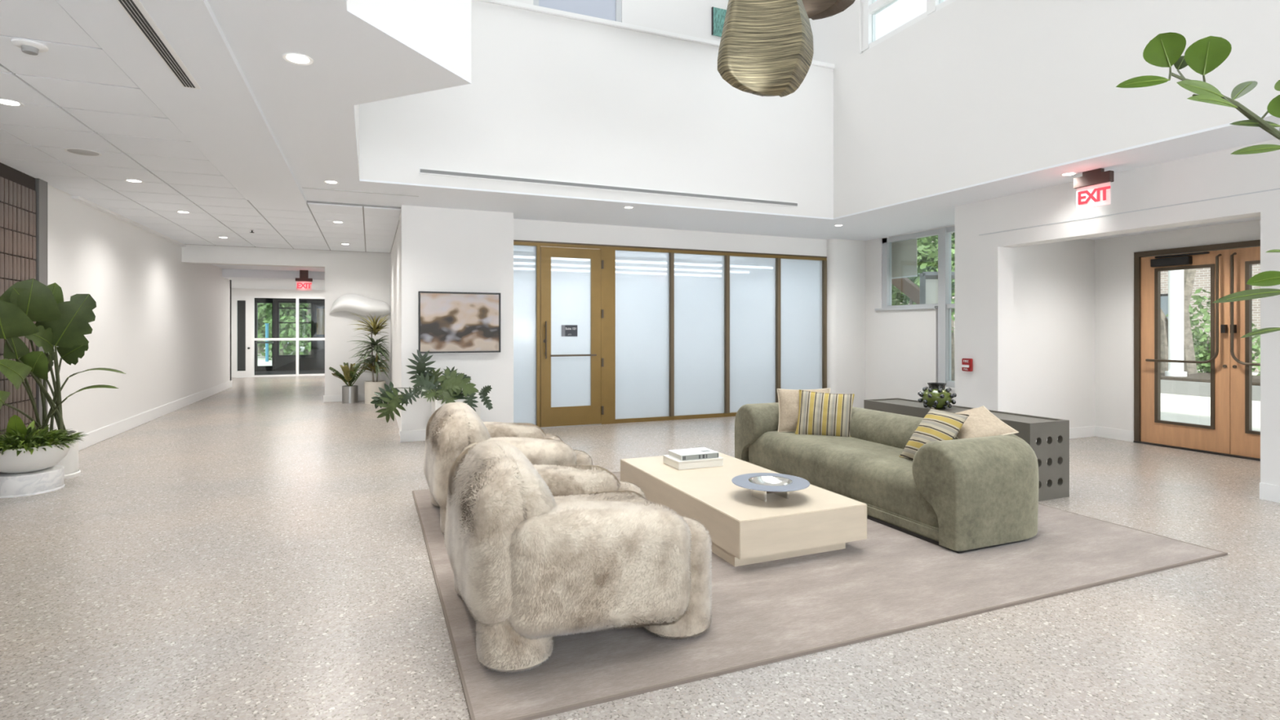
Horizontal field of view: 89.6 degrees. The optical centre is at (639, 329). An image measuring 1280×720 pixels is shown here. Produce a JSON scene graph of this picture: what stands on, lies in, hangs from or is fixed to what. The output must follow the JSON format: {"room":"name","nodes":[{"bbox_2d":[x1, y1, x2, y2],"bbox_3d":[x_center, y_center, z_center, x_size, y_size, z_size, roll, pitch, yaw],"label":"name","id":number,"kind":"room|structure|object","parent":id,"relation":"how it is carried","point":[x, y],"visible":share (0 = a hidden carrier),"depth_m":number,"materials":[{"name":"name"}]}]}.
{"room":"lobby","nodes":[
{"label":"lobby","id":0,"kind":"room"},
{"bbox_2d":[0,162,231,436],"bbox_3d":[-4.843,-0.200,3.611,0.250,3.100,24.800,0,0,-23],"label":"wall","id":1,"kind":"structure","parent":0,"point":[162,321],"depth_m":8.10,"materials":[{"name":"white paint"}]},
{"bbox_2d":[71,195,186,246],"bbox_3d":[-7.016,-1.442,9.076,0.060,0.035,4.440,0,0,-23],"label":"trim","id":2,"kind":"structure","parent":1,"relation":"attached to","point":[78,198],"depth_m":8.34,"materials":[{"name":"white paint"}]},
{"bbox_2d":[78,380,231,450],"bbox_3d":[-7.738,1.270,10.746,0.016,0.160,9.400,0,0,-23],"label":"baseboard","id":3,"kind":"structure","parent":1,"relation":"attached to","point":[95,437],"depth_m":9.15,"materials":[{"name":"white paint"}]},
{"bbox_2d":[230,280,231,380],"bbox_3d":[-9.376,-0.150,12.825,1.400,3.000,4.300,0,0,-23],"label":"wall","id":4,"kind":"structure","parent":0,"point":[230,281],"depth_m":15.01,"materials":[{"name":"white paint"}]},
{"bbox_2d":[213,264,324,271],"bbox_3d":[-7.560,-1.490,13.097,4.960,0.320,3.200,0,0,-23],"label":"ceiling","id":5,"kind":"structure","parent":0,"point":[221,266],"depth_m":14.02,"materials":[{"name":"white paint"}]},
{"bbox_2d":[295,270,312,290],"bbox_3d":[-7.561,-1.103,14.506,0.340,0.455,0.060,0,0,-23],"label":"exit sign","id":6,"kind":"object","parent":5,"relation":"hanging from","point":[304,282],"visible":1,"depth_m":14.49,"materials":[{"name":"brown plastic"}]},
{"bbox_2d":[222,268,324,289],"bbox_3d":[-9.065,-1.400,16.695,4.960,0.500,4.600,0,0,-23],"label":"ceiling","id":7,"kind":"structure","parent":0,"point":[240,278],"depth_m":14.90,"materials":[{"name":"white paint"}]},
{"bbox_2d":[231,288,324,370],"bbox_3d":[-9.489,-0.150,16.464,7.200,3.000,10.700,0,0,-23],"label":"wall","id":8,"kind":"structure","parent":0,"point":[316,362],"depth_m":21.02,"materials":[{"name":"grey paint"}]},
{"bbox_2d":[254,297,275,371],"bbox_3d":[-12.184,0.175,20.935,0.604,2.350,0.170,0,0,-23],"label":"door","id":9,"kind":"structure","parent":8,"relation":"in","point":[257,368],"depth_m":20.90,"materials":[{"name":"black metal"}]},
{"bbox_2d":[231,295,324,377],"bbox_3d":[-9.918,0.205,18.658,4.500,2.290,0.100,0,0,-23],"label":"window","id":10,"kind":"structure","parent":8,"relation":"in","point":[297,339],"depth_m":18.50,"materials":[{"name":"white"}]},
{"bbox_2d":[231,297,252,377],"bbox_3d":[-11.464,0.230,17.973,1.121,2.240,0.110,0,0,-23],"label":"door","id":11,"kind":"structure","parent":10,"relation":"attached to","point":[235,373],"depth_m":18.07,"materials":[{"name":"white"}]},
{"bbox_2d":[277,301,312,356],"bbox_3d":[-11.389,-0.011,21.300,1.032,1.810,0.110,0,0,-23],"label":"window","id":12,"kind":"structure","parent":8,"relation":"in","point":[278,302],"depth_m":21.24,"materials":[{"name":"black metal"}]},
{"bbox_2d":[315,306,324,335],"bbox_3d":[-10.668,-0.273,21.534,0.320,0.981,0.035,0,0,-23],"label":"window","id":13,"kind":"structure","parent":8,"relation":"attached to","point":[319,310],"depth_m":21.51,"materials":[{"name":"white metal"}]},
{"bbox_2d":[182,244,390,395],"bbox_3d":[-6.399,-0.150,11.876,3.360,3.000,0.250,0,0,-23],"label":"wall","id":14,"kind":"structure","parent":0,"point":[366,274],"depth_m":12.06,"materials":[{"name":"white paint"}]},
{"bbox_2d":[323,394,364,402],"bbox_3d":[-5.332,1.290,12.178,1.160,0.120,0.016,0,0,-23],"label":"baseboard","id":15,"kind":"structure","parent":14,"relation":"attached to","point":[326,398],"depth_m":12.03,"materials":[{"name":"white"}]},
{"bbox_2d":[329,293,391,316],"bbox_3d":[-5.229,-0.453,12.088,1.089,0.426,0.220,0,0,-23],"label":"wall sculpture","id":16,"kind":"object","parent":14,"relation":"attached to","point":[359,304],"visible":0.98,"depth_m":12.04,"materials":[{"name":"white plastic"}]},
{"bbox_2d":[390,222,399,427],"bbox_3d":[-3.911,-0.150,10.542,0.200,3.000,4.730,0,0,-23],"label":"wall","id":17,"kind":"structure","parent":0,"point":[394,255],"depth_m":9.99,"materials":[{"name":"white paint"}]},
{"bbox_2d":[346,0,471,168],"bbox_3d":[-0.816,-4.380,2.293,0.865,5.740,9.260,0,0,-23],"label":"wall","id":18,"kind":"structure","parent":0,"point":[441,29],"depth_m":3.59,"materials":[{"name":"white paint"}]},
{"bbox_2d":[399,204,513,435],"bbox_3d":[-2.370,-0.170,8.303,1.345,3.040,0.690,0,0,-23],"label":"wall","id":19,"kind":"structure","parent":0,"point":[449,250],"depth_m":7.99,"materials":[{"name":"white paint"}]},
{"bbox_2d":[400,429,426,442],"bbox_3d":[-2.241,1.285,7.976,1.360,0.130,0.014,0,0,-23],"label":"baseboard","id":20,"kind":"structure","parent":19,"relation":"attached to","point":[412,435],"depth_m":7.76,"materials":[{"name":"white paint"}]},
{"bbox_2d":[417,291,500,353],"bbox_3d":[-2.219,-0.085,7.966,0.982,0.748,0.050,0,0,-23],"label":"painting","id":21,"kind":"object","parent":19,"relation":"attached to","point":[457,322],"visible":0.9,"depth_m":7.94,"materials":[{"name":"multicoloured paint"}]},
{"bbox_2d":[359,0,833,217],"bbox_3d":[-0.605,-4.380,8.831,6.300,5.740,2.640,0,0,-23],"label":"wall","id":22,"kind":"structure","parent":0,"point":[548,96],"depth_m":7.52,"materials":[{"name":"white paint"}]},
{"bbox_2d":[302,186,418,196],"bbox_3d":[-3.013,-1.493,6.994,1.160,0.014,0.030,0,0,-23],"label":"trim","id":23,"kind":"structure","parent":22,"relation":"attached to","point":[302,187],"depth_m":6.99,"materials":[{"name":"white paint"}]},
{"bbox_2d":[533,0,621,22],"bbox_3d":[-0.962,-4.850,9.960,1.419,2.400,0.080,0,0,-23],"label":"window","id":24,"kind":"structure","parent":22,"relation":"in","point":[611,10],"depth_m":10.03,"materials":[{"name":"glass"}]},
{"bbox_2d":[418,167,797,207],"bbox_3d":[-0.104,-1.647,7.599,4.741,0.065,0.018,0,0,-23],"label":"air vent","id":25,"kind":"object","parent":22,"relation":"in","point":[424,171],"visible":1,"depth_m":7.43,"materials":[{"name":"white metal"}]},
{"bbox_2d":[476,0,835,69],"bbox_3d":[-0.047,-3.560,7.758,6.100,0.060,0.290,0,0,-23],"label":"trim","id":26,"kind":"structure","parent":22,"relation":"on","point":[504,2],"depth_m":7.49,"materials":[{"name":"white"}]},
{"bbox_2d":[711,6,726,36],"bbox_3d":[1.387,-5.159,10.859,0.395,0.460,0.035,0,0,-23],"label":"print","id":27,"kind":"object","parent":22,"relation":"attached to","point":[718,15],"visible":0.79,"depth_m":10.81,"materials":[{"name":"teal fabric"}]},
{"bbox_2d":[0,369,1279,719],"bbox_3d":[-2.081,1.410,8.343,14.600,0.120,31.400,0,0,-23],"label":"floor","id":28,"kind":"structure","parent":0,"point":[253,548],"depth_m":3.15,"materials":[{"name":"stone"}]},
{"bbox_2d":[0,465,64,497],"bbox_3d":[-5.141,1.267,5.397,0.488,0.166,0.488,0,0,-23],"label":"plinth","id":29,"kind":"object","parent":28,"relation":"on","point":[51,478],"visible":0.9,"depth_m":5.26,"materials":[{"name":"white stone"}]},
{"bbox_2d":[0,420,85,473],"bbox_3d":[-5.089,0.982,5.419,0.682,0.404,0.800,0,0,-23],"label":"potted fern","id":30,"kind":"object","parent":29,"relation":"on","point":[41,450],"visible":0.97,"depth_m":5.29,"materials":[{"name":"green plant"}]},
{"bbox_2d":[0,440,71,473],"bbox_3d":[-5.141,1.071,5.397,0.570,0.225,0.570,0,0,-23],"label":"bowl","id":31,"kind":"object","parent":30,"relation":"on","point":[45,455],"depth_m":5.25,"materials":[{"name":"white ceramic"}]},
{"bbox_2d":[0,278,125,479],"bbox_3d":[-5.231,0.461,5.520,0.874,1.778,0.987,0,0,19],"label":"potted plant","id":32,"kind":"object","parent":28,"relation":"on","point":[64,325],"visible":0.84,"depth_m":5.61,"materials":[{"name":"green plant"}]},
{"bbox_2d":[55,430,80,479],"bbox_3d":[-5.361,1.150,5.875,0.400,0.400,0.400,0,0,-23],"label":"planter","id":33,"kind":"object","parent":32,"relation":"on","point":[70,462],"depth_m":5.88,"materials":[{"name":"white ceramic"}]},
{"bbox_2d":[328,362,369,403],"bbox_3d":[-5.314,0.979,11.846,0.739,0.743,0.392,0,0,-23],"label":"plant","id":34,"kind":"object","parent":28,"relation":"on","point":[349,392],"visible":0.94,"depth_m":11.79,"materials":[{"name":"green plant"}]},
{"bbox_2d":[347,313,390,404],"bbox_3d":[-4.898,0.527,11.597,0.748,1.646,0.724,0,0,-23],"label":"dracaena","id":35,"kind":"object","parent":28,"relation":"on","point":[371,386],"visible":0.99,"depth_m":11.71,"materials":[{"name":"plant"}]},
{"bbox_2d":[364,380,385,404],"bbox_3d":[-4.846,1.150,11.793,0.360,0.400,0.360,0,0,-23],"label":"pot","id":36,"kind":"object","parent":35,"relation":"on","point":[371,386],"depth_m":11.64,"materials":[{"name":"ceramic"}]},
{"bbox_2d":[369,349,493,422],"bbox_3d":[-2.417,0.791,7.480,1.319,1.118,0.594,0,0,-23],"label":"philodendron","id":37,"kind":"object","parent":28,"relation":"on","point":[451,385],"visible":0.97,"depth_m":7.46,"materials":[{"name":"green plant"}]},
{"bbox_2d":[431,395,479,417],"bbox_3d":[-2.183,1.077,7.628,0.500,0.545,0.500,0,0,-23],"label":"planter","id":38,"kind":"object","parent":28,"relation":"on","point":[436,401],"depth_m":7.46,"materials":[{"name":"white ceramic"}]},
{"bbox_2d":[412,471,1227,719],"bbox_3d":[0.813,1.343,4.600,4.410,0.013,3.460,0,0,-23],"label":"area rug","id":39,"kind":"object","parent":28,"relation":"on","point":[891,581],"visible":0.59,"depth_m":3.20,"materials":[{"name":"brown carpet"}]},
{"bbox_2d":[423,401,593,533],"bbox_3d":[-0.988,0.927,4.725,1.104,0.821,1.205,0,0,-23],"label":"armchair","id":40,"kind":"object","parent":39,"relation":"on","point":[453,428],"visible":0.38,"depth_m":4.28,"materials":[{"name":"fur"}]},
{"bbox_2d":[444,440,712,674],"bbox_3d":[-0.336,0.927,3.090,1.104,0.821,1.205,0,0,-23],"label":"armchair","id":41,"kind":"object","parent":39,"relation":"on","point":[538,553],"visible":1,"depth_m":2.57,"materials":[{"name":"fur"}]},
{"bbox_2d":[620,451,866,566],"bbox_3d":[0.603,1.194,4.545,0.890,0.288,1.830,0,0,-23],"label":"coffee table","id":42,"kind":"object","parent":39,"relation":"on","point":[744,529],"visible":0.77,"depth_m":3.84,"materials":[{"name":"wood"}]},
{"bbox_2d":[662,454,723,470],"bbox_3d":[0.410,1.019,5.006,0.386,0.062,0.286,0,0,-23],"label":"book","id":43,"kind":"object","parent":42,"relation":"on","point":[671,461],"visible":0.72,"depth_m":4.89,"materials":[{"name":"white paper"}]},
{"bbox_2d":[668,447,719,461],"bbox_3d":[0.416,0.967,5.005,0.320,0.041,0.236,0,0,-23],"label":"book","id":44,"kind":"object","parent":43,"relation":"on","point":[690,454],"visible":1,"depth_m":4.94,"materials":[{"name":"white paper"}]},
{"bbox_2d":[682,453,717,460],"bbox_3d":[0.460,0.968,4.899,0.310,0.035,0.003,0,0,-23],"label":"print","id":45,"kind":"object","parent":44,"relation":"attached to","point":[699,455],"depth_m":4.89,"materials":[{"name":"grey paper"}]},
{"bbox_2d":[731,472,809,502],"bbox_3d":[0.814,0.997,4.026,0.480,0.106,0.480,0,0,-23],"label":"bowl","id":46,"kind":"object","parent":42,"relation":"on","point":[761,484],"visible":1,"depth_m":4.03,"materials":[{"name":"silver metal"}]},
{"bbox_2d":[748,475,792,485],"bbox_3d":[0.814,0.973,4.026,0.274,0.054,0.274,0,0,-23],"label":"basin","id":47,"kind":"object","parent":46,"relation":"in","point":[753,480],"depth_m":4.11,"materials":[{"name":"silver metal"}]},
{"bbox_2d":[734,402,1039,553],"bbox_3d":[1.849,1.019,5.196,0.991,0.638,2.572,0,0,-23],"label":"sofa","id":48,"kind":"object","parent":39,"relation":"on","point":[964,495],"visible":0.84,"depth_m":4.20,"materials":[{"name":"green fabric"}]},
{"bbox_2d":[777,387,830,432],"bbox_3d":[1.489,0.735,5.848,0.480,0.406,0.185,0,0,10],"label":"cushion","id":49,"kind":"object","parent":48,"relation":"on","point":[788,399],"visible":0.48,"depth_m":5.84,"materials":[{"name":"fabric"}]},
{"bbox_2d":[795,389,854,436],"bbox_3d":[1.630,0.750,5.690,0.505,0.411,0.190,0,0,15],"label":"cushion","id":50,"kind":"object","parent":48,"relation":"on","point":[820,413],"visible":0.98,"depth_m":5.64,"materials":[{"name":"fabric"}]},
{"bbox_2d":[899,407,969,459],"bbox_3d":[2.049,0.750,4.509,0.260,0.362,0.441,0,0,-7],"label":"cushion","id":51,"kind":"object","parent":48,"relation":"on","point":[937,424],"visible":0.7,"depth_m":4.45,"materials":[{"name":"fabric"}]},
{"bbox_2d":[955,405,1018,439],"bbox_3d":[2.309,0.663,4.450,0.355,0.227,0.418,0,0,-4],"label":"cushion","id":52,"kind":"object","parent":48,"relation":"on","point":[980,422],"visible":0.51,"depth_m":4.35,"materials":[{"name":"fabric"}]},
{"bbox_2d":[863,398,1069,501],"bbox_3d":[2.897,1.042,5.954,0.460,0.617,1.830,0,0,-23],"label":"console table","id":53,"kind":"object","parent":28,"relation":"on","point":[1030,428],"visible":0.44,"depth_m":5.16,"materials":[{"name":"grey paint"}]},
{"bbox_2d":[917,382,956,408],"bbox_3d":[2.797,0.626,6.069,0.335,0.238,0.337,0,0,-23],"label":"vase","id":54,"kind":"object","parent":53,"relation":"on","point":[936,396],"visible":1,"depth_m":5.98,"materials":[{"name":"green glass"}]},
{"bbox_2d":[1115,31,1279,337],"bbox_3d":[1.879,0.286,1.607,1.258,2.129,0.420,0,0,-4],"label":"fig","id":55,"kind":"object","parent":28,"relation":"on","point":[1205,55],"visible":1,"depth_m":1.68,"materials":[{"name":"green plant"}]},
{"bbox_2d":[0,0,1279,253],"bbox_3d":[1.013,-1.650,3.784,11.190,0.400,20.600,0,0,-23],"label":"ceiling","id":56,"kind":"structure","parent":0,"point":[308,110],"depth_m":4.94,"materials":[{"name":"white paint"}]},
{"bbox_2d":[0,98,24,106],"bbox_3d":[-4.059,-1.457,4.140,0.154,0.006,0.154,0,0,-23],"label":"recessed light","id":57,"kind":"object","parent":56,"relation":"in","point":[2,100],"visible":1,"depth_m":4.16,"materials":[{"name":"white"}]},
{"bbox_2d":[10,38,48,55],"bbox_3d":[-3.121,-1.436,3.299,0.140,0.048,0.140,0,0,-23],"label":"smoke detector","id":58,"kind":"object","parent":56,"relation":"attached to","point":[28,46],"visible":1,"depth_m":3.27,"materials":[{"name":"white plastic"}]},
{"bbox_2d":[64,147,102,156],"bbox_3d":[-4.583,-1.458,5.308,0.240,0.005,0.240,0,0,-23],"label":"ceiling speaker","id":59,"kind":"object","parent":56,"relation":"attached to","point":[78,151],"visible":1,"depth_m":5.30,"materials":[{"name":"grey"}]},
{"bbox_2d":[66,149,99,155],"bbox_3d":[-4.583,-1.458,5.308,0.210,0.004,0.210,0,0,-23],"label":"grille","id":60,"kind":"object","parent":59,"relation":"attached to","point":[83,152],"depth_m":5.30,"materials":[{"name":"grey metal"}]},
{"bbox_2d":[124,179,143,182],"bbox_3d":[-4.969,-1.457,6.331,0.154,0.006,0.154,0,0,-23],"label":"recessed light","id":61,"kind":"object","parent":56,"relation":"in","point":[140,181],"visible":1,"depth_m":6.36,"materials":[{"name":"white"}]},
{"bbox_2d":[115,0,200,88],"bbox_3d":[-2.104,-1.446,2.478,0.090,0.009,2.996,0,0,-23],"label":"ceiling vent","id":62,"kind":"object","parent":56,"relation":"in","point":[135,10],"visible":1,"depth_m":3.22,"materials":[{"name":"white metal"}]},
{"bbox_2d":[282,53,313,65],"bbox_3d":[-1.883,-1.487,3.549,0.154,0.006,0.154,0,0,-23],"label":"recessed light","id":63,"kind":"object","parent":56,"relation":"in","point":[294,58],"visible":1,"depth_m":3.55,"materials":[{"name":"white"}]},
{"bbox_2d":[324,180,338,184],"bbox_3d":[-3.122,-1.487,6.520,0.140,0.006,0.140,0,0,-23],"label":"recessed light","id":64,"kind":"object","parent":56,"relation":"in","point":[325,181],"visible":1,"depth_m":6.53,"materials":[{"name":"white"}]},
{"bbox_2d":[623,206,633,208],"bbox_3d":[-0.138,-1.487,7.873,0.126,0.006,0.126,0,0,-23],"label":"recessed light","id":65,"kind":"object","parent":56,"relation":"in","point":[626,207],"visible":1,"depth_m":7.88,"materials":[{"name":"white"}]},
{"bbox_2d":[1060,172,1077,176],"bbox_3d":[4.112,-1.487,6.184,0.140,0.006,0.140,0,0,-23],"label":"recessed light","id":66,"kind":"object","parent":56,"relation":"in","point":[1068,174],"visible":1,"depth_m":6.18,"materials":[{"name":"white"}]},
{"bbox_2d":[1073,168,1114,209],"bbox_3d":[4.247,-1.317,6.042,0.060,0.345,0.332,0,0,-23],"label":"exit sign","id":67,"kind":"object","parent":56,"relation":"hanging from","point":[1093,188],"visible":1,"depth_m":6.02,"materials":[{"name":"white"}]},
{"bbox_2d":[513,218,826,256],"bbox_3d":[0.942,-1.447,9.901,6.000,0.486,0.200,0,0,-23],"label":"wall partition header","id":68,"kind":"structure","parent":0,"point":[523,229],"depth_m":9.53,"materials":[{"name":"white paint"}]},
{"bbox_2d":[513,240,826,425],"bbox_3d":[0.599,0.072,9.696,5.390,2.556,0.112,0,0,-23],"label":"glass partition","id":69,"kind":"structure","parent":68,"relation":"in","point":[688,333],"depth_m":9.77,"materials":[{"name":"white glass"}]},
{"bbox_2d":[536,245,604,428],"bbox_3d":[-0.969,0.105,9.000,0.964,2.490,0.186,0,0,-23],"label":"door","id":70,"kind":"structure","parent":69,"relation":"attached to","point":[570,281],"depth_m":8.98,"materials":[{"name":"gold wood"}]},
{"bbox_2d":[561,324,577,336],"bbox_3d":[-0.982,0.020,8.978,0.230,0.160,0.012,0,0,-23],"label":"room sign","id":71,"kind":"object","parent":70,"relation":"attached to","point":[566,330],"visible":1,"depth_m":8.97,"materials":[{"name":"grey plastic"}]},
{"bbox_2d":[826,239,865,408],"bbox_3d":[3.429,-0.170,10.946,0.805,3.040,0.450,0,0,-23],"label":"wall","id":72,"kind":"structure","parent":0,"point":[846,259],"depth_m":10.71,"materials":[{"name":"white paint"}]},
{"bbox_2d":[865,224,955,405],"bbox_3d":[4.417,-0.170,9.652,0.220,3.040,3.000,0,0,-23],"label":"wall","id":73,"kind":"structure","parent":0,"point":[901,346],"depth_m":10.27,"materials":[{"name":"white paint"}]},
{"bbox_2d":[891,238,917,279],"bbox_3d":[4.255,-1.165,10.403,0.060,0.670,0.564,0,0,-23],"label":"roller blind","id":74,"kind":"object","parent":73,"relation":"attached to","point":[904,253],"visible":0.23,"depth_m":10.38,"materials":[{"name":"beige fabric"}]},
{"bbox_2d":[874,226,955,390],"bbox_3d":[4.371,-0.310,9.569,0.170,2.340,2.282,0,0,-23],"label":"window","id":75,"kind":"structure","parent":73,"relation":"attached to","point":[944,305],"depth_m":9.43,"materials":[{"name":"grey metal"}]},
{"bbox_2d":[808,0,1279,217],"bbox_3d":[3.996,-4.380,5.736,0.200,5.740,11.900,0,0,-23],"label":"wall","id":76,"kind":"structure","parent":0,"point":[971,92],"depth_m":6.30,"materials":[{"name":"white paint"}]},
{"bbox_2d":[861,0,955,53],"bbox_3d":[4.556,-4.890,4.372,0.120,2.720,8.550,0,0,-23],"label":"window","id":77,"kind":"structure","parent":76,"relation":"in","point":[869,8],"depth_m":8.11,"materials":[{"name":"white"}]},
{"bbox_2d":[1013,239,1094,427],"bbox_3d":[5.025,0.050,7.928,1.810,2.600,0.150,0,0,-23],"label":"wall","id":78,"kind":"structure","parent":0,"point":[1054,282],"depth_m":7.86,"materials":[{"name":"white paint"}]},
{"bbox_2d":[1035,426,1095,442],"bbox_3d":[4.987,1.285,7.824,1.660,0.130,0.014,0,0,-23],"label":"baseboard","id":79,"kind":"structure","parent":78,"relation":"attached to","point":[1089,431],"depth_m":8.03,"materials":[{"name":"white paint"}]},
{"bbox_2d":[955,138,1279,485],"bbox_3d":[6.428,-0.170,1.897,0.256,3.040,12.940,0,0,-23],"label":"wall","id":80,"kind":"structure","parent":0,"point":[1221,185],"depth_m":6.30,"materials":[{"name":"white paint"}]},
{"bbox_2d":[961,358,973,371],"bbox_3d":[3.866,0.420,7.627,0.060,0.150,0.120,0,0,-23],"label":"fire alarm","id":81,"kind":"object","parent":80,"relation":"attached to","point":[966,363],"visible":1,"depth_m":7.60,"materials":[{"name":"red plastic"}]},
{"bbox_2d":[1259,482,1279,502],"bbox_3d":[6.832,1.285,0.598,0.014,0.130,9.830,0,0,-23],"label":"baseboard","id":82,"kind":"structure","parent":80,"relation":"attached to","point":[1269,492],"depth_m":5.07,"materials":[{"name":"white paint"}]},
{"bbox_2d":[1083,216,1260,239],"bbox_3d":[5.594,-1.240,6.567,1.910,0.220,3.200,0,0,-23],"label":"ceiling","id":83,"kind":"structure","parent":0,"point":[1256,217],"depth_m":7.20,"materials":[{"name":"white paint"}]},
{"bbox_2d":[1094,219,1260,431],"bbox_3d":[6.355,0.050,6.913,0.160,2.600,3.050,0,0,-23],"label":"wall","id":84,"kind":"structure","parent":0,"point":[1113,256],"depth_m":7.88,"materials":[{"name":"white paint"}]},
{"bbox_2d":[1095,426,1133,441],"bbox_3d":[5.837,1.285,7.924,0.014,0.130,0.456,0,0,-23],"label":"baseboard","id":85,"kind":"structure","parent":84,"relation":"attached to","point":[1102,432],"depth_m":7.92,"materials":[{"name":"white paint"}]},
{"bbox_2d":[1133,240,1260,461],"bbox_3d":[6.308,0.215,6.883,0.229,2.270,1.830,0,0,-23],"label":"door","id":86,"kind":"structure","parent":84,"relation":"in","point":[1230,433],"depth_m":6.99,"materials":[{"name":"brown wood"}]},
{"bbox_3d":[1.228,-7.350,4.579,6.600,0.200,12.100,0,0,-23],"label":"ceiling","id":87,"kind":"structure","parent":0,"visible":0},
{"bbox_2d":[717,0,813,97],"bbox_3d":[0.885,-4.442,4.432,0.685,5.617,0.207,0,0,-2],"label":"sculpture","id":88,"kind":"object","parent":87,"relation":"hanging from","point":[766,47],"visible":1,"depth_m":4.42,"materials":[{"name":"brown metal"}]},
{"bbox_2d":[801,0,855,20],"bbox_3d":[1.408,-4.905,5.234,0.806,4.690,0.205,0,0,-1],"label":"sculpture","id":89,"kind":"object","parent":87,"relation":"hanging from","point":[815,9],"visible":0.55,"depth_m":5.25,"materials":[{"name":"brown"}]},
{"label":"outside","id":90,"kind":"structure","parent":0,"visible":0},
{"bbox_2d":[257,346,1260,431],"bbox_3d":[3.437,1.460,17.697,100.000,0.180,90.000,0,0,-23],"label":"ground","id":91,"kind":"structure","parent":90,"point":[1189,409],"depth_m":11.15,"materials":[{"name":"concrete"}]},
{"bbox_2d":[257,320,263,353],"bbox_3d":[-21.298,-2.884,36.399,7.153,9.054,5.285,0,0,-23],"label":"tree","id":92,"kind":"object","parent":91,"relation":"on","point":[260,348],"visible":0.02,"depth_m":35.88,"materials":[{"name":"green plant"}]},
{"bbox_2d":[264,323,269,361],"bbox_3d":[-15.622,0.550,27.000,0.160,1.600,0.160,0,0,-23],"label":"bollard","id":93,"kind":"object","parent":91,"relation":"on","point":[265,324],"visible":1,"depth_m":26.95,"materials":[{"name":"blue metal"}]},
{"bbox_2d":[257,302,311,359],"bbox_3d":[-17.028,-1.607,30.177,5.603,7.566,8.581,0,0,43],"label":"tree","id":94,"kind":"object","parent":91,"relation":"on","point":[289,317],"visible":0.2,"depth_m":29.98,"materials":[{"name":"green plant"}]},
{"bbox_2d":[257,302,311,355],"bbox_3d":[-17.768,-1.107,32.646,8.297,6.546,6.805,0,0,-23],"label":"tree","id":95,"kind":"object","parent":91,"relation":"on","point":[260,329],"visible":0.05,"depth_m":32.76,"materials":[{"name":"green plant"}]},
{"bbox_2d":[891,277,919,304],"bbox_3d":[5.414,-0.035,12.894,1.867,2.770,0.320,0,0,-25],"label":"brace","id":96,"kind":"object","parent":91,"relation":"on","point":[907,286],"visible":0.14,"depth_m":12.76,"materials":[{"name":"brown"}]},
{"bbox_2d":[891,235,955,332],"bbox_3d":[7.444,-1.554,15.677,5.011,5.816,5.623,0,0,21],"label":"tree","id":97,"kind":"object","parent":91,"relation":"on","point":[926,259],"visible":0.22,"depth_m":14.89,"materials":[{"name":"green plant"}]},
{"bbox_2d":[891,232,955,311],"bbox_3d":[7.210,-1.017,17.363,4.406,4.742,4.531,0,0,-23],"label":"tree","id":98,"kind":"object","parent":91,"relation":"on","point":[953,233],"visible":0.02,"depth_m":17.23,"materials":[{"name":"green plant"}]},
{"bbox_2d":[920,271,955,304],"bbox_3d":[4.825,0.210,10.398,0.640,2.280,0.120,0,0,0],"label":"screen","id":99,"kind":"object","parent":91,"relation":"on","point":[928,280],"visible":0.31,"depth_m":10.39,"materials":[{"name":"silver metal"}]},
{"bbox_2d":[951,232,955,381],"bbox_3d":[8.405,-1.405,16.738,4.601,5.517,3.879,0,0,-18],"label":"tree","id":100,"kind":"object","parent":91,"relation":"on","point":[953,359],"visible":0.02,"depth_m":16.92,"materials":[{"name":"green plant"}]},
{"bbox_2d":[900,232,1260,372],"bbox_3d":[19.494,-3.150,21.162,0.500,9.000,36.000,0,0,-23],"label":"brick building","id":101,"kind":"structure","parent":91,"relation":"on","point":[1202,276],"depth_m":21.82,"materials":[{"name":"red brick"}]},
{"bbox_2d":[1160,372,1260,400],"bbox_3d":[12.544,1.200,14.081,2.700,0.340,4.400,0,0,-23],"label":"planter bed","id":102,"kind":"object","parent":91,"relation":"on","point":[1199,384],"visible":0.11,"depth_m":13.45,"materials":[{"name":"grey concrete"}]},
{"bbox_2d":[1160,308,1168,372],"bbox_3d":[11.337,-1.969,16.312,1.989,6.008,2.891,0,0,-23],"label":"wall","id":103,"kind":"structure","parent":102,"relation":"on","point":[1164,321],"depth_m":15.35,"materials":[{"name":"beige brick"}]},
{"bbox_2d":[1164,269,1186,376],"bbox_3d":[11.806,-1.110,14.200,0.380,4.280,0.380,0,0,-23],"label":"column","id":104,"kind":"structure","parent":102,"relation":"on","point":[1175,277],"depth_m":14.10,"materials":[{"name":"white paint"}]},
{"bbox_2d":[1183,268,1197,373],"bbox_3d":[13.182,-2.977,13.939,3.580,8.050,2.630,0,0,17],"label":"wall","id":105,"kind":"structure","parent":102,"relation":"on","point":[1188,274],"depth_m":14.86,"materials":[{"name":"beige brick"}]},
{"bbox_2d":[1165,288,1260,375],"bbox_3d":[16.940,0.375,19.025,3.353,3.539,3.866,0,0,-23],"label":"shrub","id":106,"kind":"object","parent":91,"relation":"on","point":[1202,347],"visible":0.3,"depth_m":18.93,"materials":[{"name":"green plant"}]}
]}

